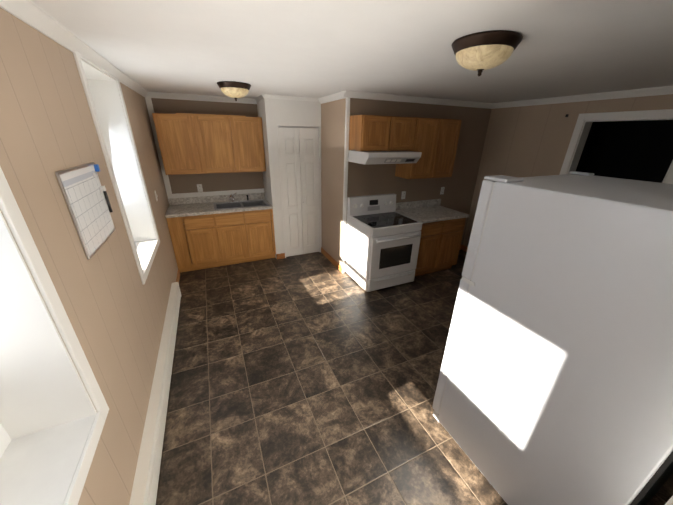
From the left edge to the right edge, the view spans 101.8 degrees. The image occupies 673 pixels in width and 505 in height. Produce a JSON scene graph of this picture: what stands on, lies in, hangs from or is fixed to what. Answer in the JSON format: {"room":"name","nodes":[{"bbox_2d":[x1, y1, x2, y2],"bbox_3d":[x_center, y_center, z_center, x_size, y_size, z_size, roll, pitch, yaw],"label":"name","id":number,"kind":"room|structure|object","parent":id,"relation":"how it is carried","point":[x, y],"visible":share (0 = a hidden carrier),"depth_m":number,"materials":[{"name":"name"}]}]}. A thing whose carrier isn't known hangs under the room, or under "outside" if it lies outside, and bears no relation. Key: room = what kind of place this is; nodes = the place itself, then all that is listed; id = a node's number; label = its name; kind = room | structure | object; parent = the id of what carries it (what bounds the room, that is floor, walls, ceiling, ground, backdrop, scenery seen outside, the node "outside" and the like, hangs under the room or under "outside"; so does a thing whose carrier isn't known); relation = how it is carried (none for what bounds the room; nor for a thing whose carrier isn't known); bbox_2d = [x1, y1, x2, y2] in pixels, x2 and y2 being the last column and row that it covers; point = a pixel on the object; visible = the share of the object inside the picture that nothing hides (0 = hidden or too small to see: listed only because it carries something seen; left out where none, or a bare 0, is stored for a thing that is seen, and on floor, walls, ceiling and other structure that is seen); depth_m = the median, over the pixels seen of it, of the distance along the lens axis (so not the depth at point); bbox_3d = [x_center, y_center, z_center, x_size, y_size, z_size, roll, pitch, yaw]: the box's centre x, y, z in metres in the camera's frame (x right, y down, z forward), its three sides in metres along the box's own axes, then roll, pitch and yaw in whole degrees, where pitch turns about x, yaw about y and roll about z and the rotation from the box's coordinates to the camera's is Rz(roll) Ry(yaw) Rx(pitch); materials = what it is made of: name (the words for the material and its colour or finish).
{"room":"kitchen","nodes":[
{"label":"kitchen","id":0,"kind":"room"},
{"bbox_2d":[0,7,177,504],"bbox_3d":[-1.574,0.015,1.744,0.320,2.412,5.700,-9,25,-23],"label":"wall","id":1,"kind":"structure","parent":0,"point":[115,308],"depth_m":1.33,"materials":[{"name":"paint"}]},
{"bbox_2d":[0,414,95,504],"bbox_3d":[-0.978,0.933,0.719,0.300,0.030,1.046,-9,25,-23],"label":"window sill","id":2,"kind":"structure","parent":1,"relation":"attached to","point":[38,468],"depth_m":1.02,"materials":[{"name":"paint"}]},
{"bbox_2d":[0,167,108,504],"bbox_3d":[-0.965,0.208,0.408,0.329,1.679,1.178,-9,25,-23],"label":"window unit","id":3,"kind":"structure","parent":1,"relation":"in","point":[5,439],"depth_m":1.02,"materials":[{"name":"plastic"}]},
{"bbox_2d":[0,0,151,97],"bbox_3d":[-1.383,-1.090,1.353,0.055,0.067,5.400,-9,25,-23],"label":"crown molding","id":4,"kind":"structure","parent":1,"relation":"attached to","point":[32,14],"depth_m":1.36,"materials":[{"name":"white wood"}]},
{"bbox_2d":[55,162,114,259],"bbox_3d":[-1.308,-0.246,1.472,0.028,0.415,0.489,-9,25,-23],"label":"whiteboard","id":5,"kind":"object","parent":1,"relation":"attached to","point":[86,198],"visible":1,"depth_m":1.42,"materials":[{"name":"plastic"}]},
{"bbox_2d":[73,51,159,284],"bbox_3d":[-1.868,-0.636,2.230,0.314,1.586,1.016,-9,25,-23],"label":"window","id":6,"kind":"structure","parent":1,"relation":"in","point":[105,94],"depth_m":2.48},
{"bbox_2d":[135,239,156,271],"bbox_3d":[-1.887,0.052,2.523,0.300,0.030,0.896,-9,25,-23],"label":"window sill","id":7,"kind":"structure","parent":1,"relation":"attached to","point":[144,248],"depth_m":2.67,"materials":[{"name":"paint"}]},
{"bbox_2d":[129,282,181,504],"bbox_3d":[-1.153,1.214,1.719,0.070,0.213,4.092,-9,25,-23],"label":"baseboard heater","id":8,"kind":"object","parent":1,"relation":"attached to","point":[145,484],"visible":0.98,"depth_m":1.83,"materials":[{"name":"metal"}]},
{"bbox_2d":[176,269,179,282],"bbox_3d":[-2.165,0.414,3.724,0.014,0.095,0.697,-9,25,-23],"label":"baseboard","id":9,"kind":"structure","parent":1,"relation":"attached to","point":[178,273],"depth_m":3.85,"materials":[{"name":"brown wood"}]},
{"bbox_2d":[151,98,264,193],"bbox_3d":[-1.919,-1.132,4.398,1.444,2.412,0.150,-9,25,-23],"label":"wall","id":10,"kind":"structure","parent":0,"point":[188,183],"depth_m":4.14,"materials":[{"name":"beige paint"}]},
{"bbox_2d":[197,184,202,191],"bbox_3d":[-2.126,-1.003,4.255,0.072,0.118,0.010,-9,25,-23],"label":"outlet","id":11,"kind":"object","parent":10,"relation":"attached to","point":[199,188],"visible":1,"depth_m":4.25,"materials":[{"name":"white plastic"}]},
{"bbox_2d":[148,92,255,103],"bbox_3d":[-1.831,-2.176,3.861,1.384,0.067,0.055,-9,25,-23],"label":"crown molding","id":12,"kind":"structure","parent":10,"relation":"attached to","point":[161,95],"depth_m":3.82,"materials":[{"name":"white wood"}]},
{"bbox_2d":[152,113,265,174],"bbox_3d":[-1.774,-1.573,3.981,1.362,0.772,0.335,-9,25,-23],"label":"upper cabinet","id":13,"kind":"object","parent":10,"relation":"attached to","point":[190,143],"visible":1,"depth_m":3.81,"materials":[{"name":"brown wood"}]},
{"bbox_2d":[169,192,264,203],"bbox_3d":[-1.886,-0.874,4.420,1.436,0.102,0.022,-9,25,-23],"label":"backsplash","id":14,"kind":"structure","parent":10,"relation":"attached to","point":[240,195],"depth_m":4.35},
{"bbox_2d":[185,212,272,231],"bbox_3d":[-1.573,-0.483,4.034,1.197,0.162,0.019,-9,25,-23],"label":"drawer","id":15,"kind":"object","parent":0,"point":[234,217],"depth_m":4.02,"materials":[{"name":"brown wood"}]},
{"bbox_2d":[257,98,321,258],"bbox_3d":[-0.769,-1.191,4.583,0.810,2.412,0.750,-9,25,-23],"label":"wall","id":16,"kind":"structure","parent":0,"point":[272,113],"depth_m":3.98,"materials":[{"name":"white paint"}]},
{"bbox_2d":[145,97,349,272],"bbox_3d":[-1.200,-0.869,3.892,2.284,2.352,1.481,-9,25,-23],"label":"trim","id":17,"kind":"structure","parent":16,"relation":"attached to","point":[148,100],"depth_m":3.86,"materials":[{"name":"white wood"}]},
{"bbox_2d":[260,94,315,101],"bbox_3d":[-0.630,-2.129,3.772,0.776,0.042,0.030,-9,25,-23],"label":"crown molding","id":18,"kind":"structure","parent":16,"relation":"attached to","point":[262,96],"depth_m":3.76,"materials":[{"name":"white wood"}]},
{"bbox_2d":[278,126,318,256],"bbox_3d":[-0.563,-0.899,4.371,0.602,2.026,0.072,-9,25,-23],"label":"bifold closet door","id":19,"kind":"structure","parent":16,"relation":"in","point":[299,166],"depth_m":4.32,"materials":[{"name":"wood"}]},
{"bbox_2d":[30,0,672,102],"bbox_3d":[0.669,-1.503,2.191,5.203,0.100,5.700,-9,25,-23],"label":"ceiling","id":20,"kind":"structure","parent":0,"point":[311,48],"depth_m":1.56,"materials":[{"name":"white paint"}]},
{"bbox_2d":[217,81,250,100],"bbox_3d":[-1.083,-1.708,2.923,0.344,0.162,0.344,-9,25,-23],"label":"ceiling light","id":21,"kind":"object","parent":20,"relation":"attached to","point":[234,89],"visible":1,"depth_m":2.81,"materials":[{"name":"brown glass"}]},
{"bbox_2d":[451,30,522,75],"bbox_3d":[0.802,-1.062,1.503,0.344,0.162,0.344,-9,25,-23],"label":"ceiling light","id":22,"kind":"object","parent":20,"relation":"attached to","point":[479,52],"visible":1,"depth_m":1.40,"materials":[{"name":"brown glass"}]},
{"bbox_2d":[321,98,491,271],"bbox_3d":[0.975,-1.288,4.885,2.629,2.412,1.619,-9,25,-23],"label":"wall","id":23,"kind":"structure","parent":0,"point":[459,184],"depth_m":4.05,"materials":[{"name":"beige paint"}]},
{"bbox_2d":[316,92,339,103],"bbox_3d":[-0.077,-2.033,3.603,0.055,0.067,0.840,-9,25,-23],"label":"crown molding","id":24,"kind":"structure","parent":23,"relation":"attached to","point":[336,96],"depth_m":3.62,"materials":[{"name":"white wood"}]},
{"bbox_2d":[321,247,341,272],"bbox_3d":[-0.091,0.110,4.520,0.014,0.095,0.869,-9,25,-23],"label":"baseboard","id":25,"kind":"structure","parent":23,"relation":"attached to","point":[336,264],"depth_m":4.47,"materials":[{"name":"brown wood"}]},
{"bbox_2d":[348,150,421,164],"bbox_3d":[0.601,-1.207,3.459,0.754,0.139,0.501,-9,25,-23],"label":"range hood","id":26,"kind":"object","parent":23,"relation":"attached to","point":[378,157],"visible":0.98,"depth_m":3.27,"materials":[{"name":"white metal"}]},
{"bbox_2d":[401,191,405,198],"bbox_3d":[1.009,-0.861,4.111,0.072,0.118,0.010,-9,25,-23],"label":"outlet","id":27,"kind":"object","parent":23,"relation":"attached to","point":[403,194],"visible":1,"depth_m":4.11,"materials":[{"name":"white plastic"}]},
{"bbox_2d":[349,115,461,178],"bbox_3d":[0.914,-1.376,3.640,1.520,0.745,0.335,-9,25,-23],"label":"upper cabinet","id":28,"kind":"object","parent":23,"relation":"attached to","point":[434,141],"visible":1,"depth_m":3.47,"materials":[{"name":"brown wood"}]},
{"bbox_2d":[340,90,495,107],"bbox_3d":[1.210,-2.038,3.669,2.451,0.067,0.055,-9,25,-23],"label":"crown molding","id":29,"kind":"structure","parent":23,"relation":"attached to","point":[347,93],"depth_m":3.56,"materials":[{"name":"white wood"}]},
{"bbox_2d":[156,250,672,504],"bbox_3d":[0.627,0.786,3.175,5.203,0.060,5.700,-9,25,-23],"label":"floor","id":30,"kind":"structure","parent":0,"point":[308,379],"depth_m":2.22,"materials":[{"name":"tile"}]},
{"bbox_2d":[169,216,184,235],"bbox_3d":[-2.330,-0.477,4.023,0.167,0.250,0.584,-9,25,-23],"label":"base cabinet","id":31,"kind":"object","parent":30,"relation":"on","point":[176,223],"depth_m":3.78,"materials":[{"name":"brown wood"}]},
{"bbox_2d":[165,200,272,219],"bbox_3d":[-1.763,-0.701,4.197,1.436,0.040,0.622,-9,25,-23],"label":"countertop","id":32,"kind":"structure","parent":31,"relation":"on","point":[174,209],"depth_m":3.92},
{"bbox_2d":[225,192,236,203],"bbox_3d":[-1.628,-0.849,4.308,0.200,0.141,0.210,-9,25,-23],"label":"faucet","id":33,"kind":"object","parent":32,"relation":"on","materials":[{"name":"silver metal"}]},
{"bbox_2d":[213,200,268,215],"bbox_3d":[-1.494,-0.679,4.316,0.794,0.174,0.464,-9,25,-23],"label":"sink","id":34,"kind":"object","parent":32,"relation":"in","point":[223,209],"depth_m":4.22,"materials":[{"name":"silver metal"}]},
{"bbox_2d":[185,216,216,235],"bbox_3d":[-2.062,-0.521,4.136,0.422,0.250,0.584,-9,25,-23],"label":"base cabinet","id":35,"kind":"object","parent":30,"relation":"on","point":[211,229],"depth_m":3.92,"materials":[{"name":"brown wood"}]},
{"bbox_2d":[345,193,422,291],"bbox_3d":[0.639,-0.143,3.794,0.764,1.158,0.748,-9,25,-23],"label":"range","id":36,"kind":"object","parent":30,"relation":"on","point":[383,236],"visible":1,"depth_m":3.62,"materials":[{"name":"white metal"}]},
{"bbox_2d":[396,199,468,275],"bbox_3d":[1.387,-0.224,4.200,0.931,1.012,0.634,-9,25,-23],"label":"base cabinet","id":37,"kind":"object","parent":30,"relation":"on","point":[442,229],"visible":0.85,"depth_m":3.97,"materials":[{"name":"brown wood"}]},
{"bbox_2d":[396,199,468,222],"bbox_3d":[1.394,-0.625,4.028,0.931,0.140,0.634,-9,25,-23],"label":"countertop","id":38,"kind":"structure","parent":37,"relation":"on","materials":[{"name":"laminate"}]},
{"bbox_2d":[432,171,672,504],"bbox_3d":[1.276,0.525,1.509,0.813,1.758,0.990,-9,25,-23],"label":"refrigerator","id":39,"kind":"object","parent":30,"relation":"on","point":[555,384],"visible":1,"depth_m":1.17,"materials":[{"name":"white metal"}]},
{"bbox_2d":[463,94,672,246],"bbox_3d":[3.283,-0.430,2.988,0.150,2.412,4.081,-9,25,-23],"label":"wall","id":40,"kind":"structure","parent":0,"point":[528,141],"depth_m":3.73,"materials":[{"name":"paint"}]},
{"bbox_2d":[488,86,672,108],"bbox_3d":[3.179,-1.519,2.548,0.055,0.067,3.931,-9,25,-23],"label":"crown molding","id":41,"kind":"structure","parent":40,"relation":"attached to","point":[665,90],"depth_m":3.09,"materials":[{"name":"white wood"}]},
{"bbox_2d":[559,109,672,183],"bbox_3d":[3.142,-0.456,3.291,0.166,2.215,1.010,-9,25,-23],"label":"door frame","id":42,"kind":"structure","parent":40,"relation":"attached to","point":[573,153],"depth_m":3.14,"materials":[{"name":"white wood"}]},
{"bbox_2d":[576,120,672,182],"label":"window","id":43,"kind":"structure","parent":0,"point":[638,150],"depth_m":4.04,"materials":[{"name":"black glass"}]},
{"bbox_2d":[665,496,672,504],"bbox_3d":[2.515,0.386,1.058,2.983,2.412,0.600,-9,25,-23],"label":"wall","id":44,"kind":"structure","parent":0,"point":[670,501],"depth_m":0.84,"materials":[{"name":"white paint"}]}
]}

